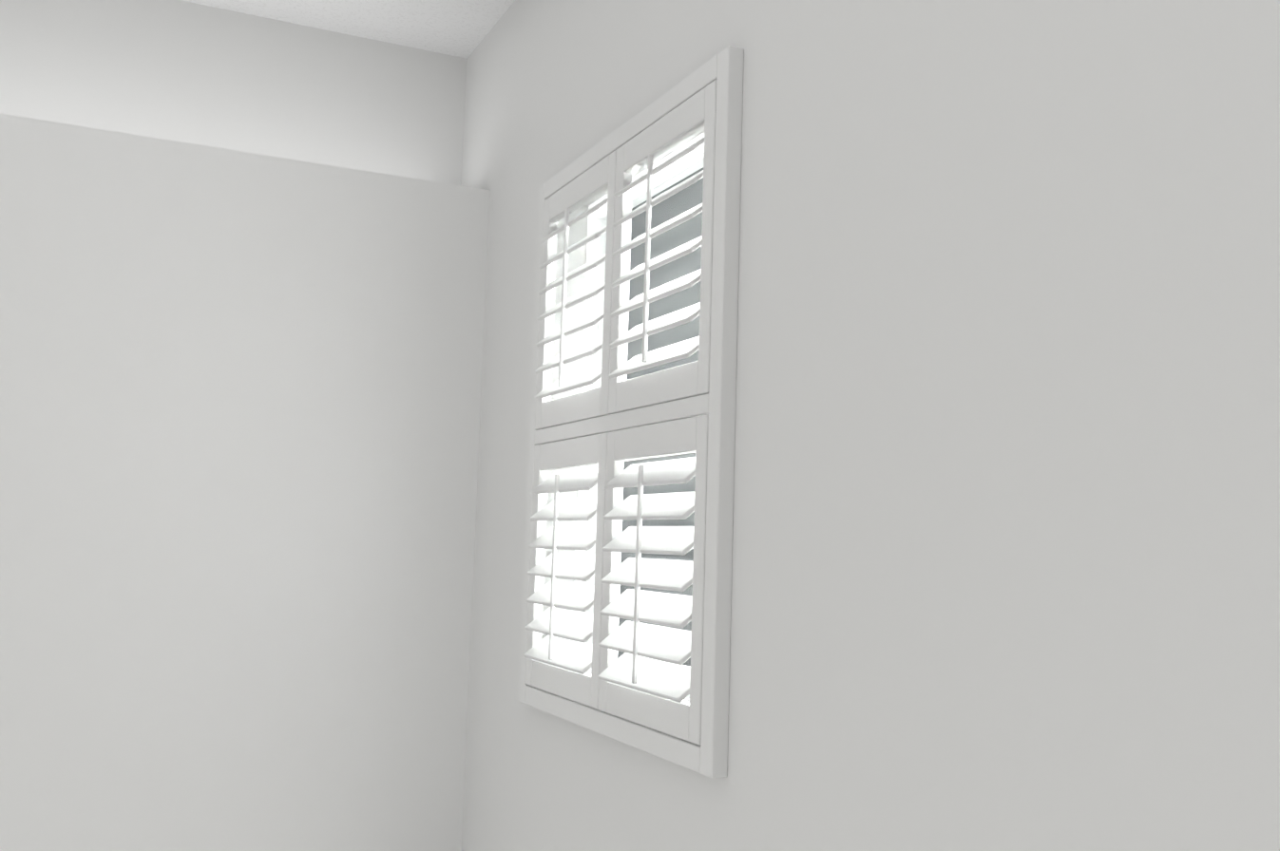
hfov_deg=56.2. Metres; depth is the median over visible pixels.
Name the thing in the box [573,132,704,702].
window
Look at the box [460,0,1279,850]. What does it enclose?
wall
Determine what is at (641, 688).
window shutters
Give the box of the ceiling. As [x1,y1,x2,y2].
[180,0,515,58]
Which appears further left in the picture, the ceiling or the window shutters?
the ceiling
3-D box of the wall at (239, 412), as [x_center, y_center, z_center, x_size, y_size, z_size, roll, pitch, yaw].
[-1.534,0.395,3.566,2.049,2.470,0.350,4,-6,-25]
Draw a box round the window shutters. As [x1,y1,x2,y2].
[518,45,744,779]
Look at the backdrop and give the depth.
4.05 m
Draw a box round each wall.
[0,0,467,186]
[0,114,490,850]
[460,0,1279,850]
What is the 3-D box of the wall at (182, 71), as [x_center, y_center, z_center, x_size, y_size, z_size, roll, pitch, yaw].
[-1.480,0.136,3.879,1.725,3.050,0.130,4,-6,-25]
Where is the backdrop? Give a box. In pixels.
[617,167,703,667]

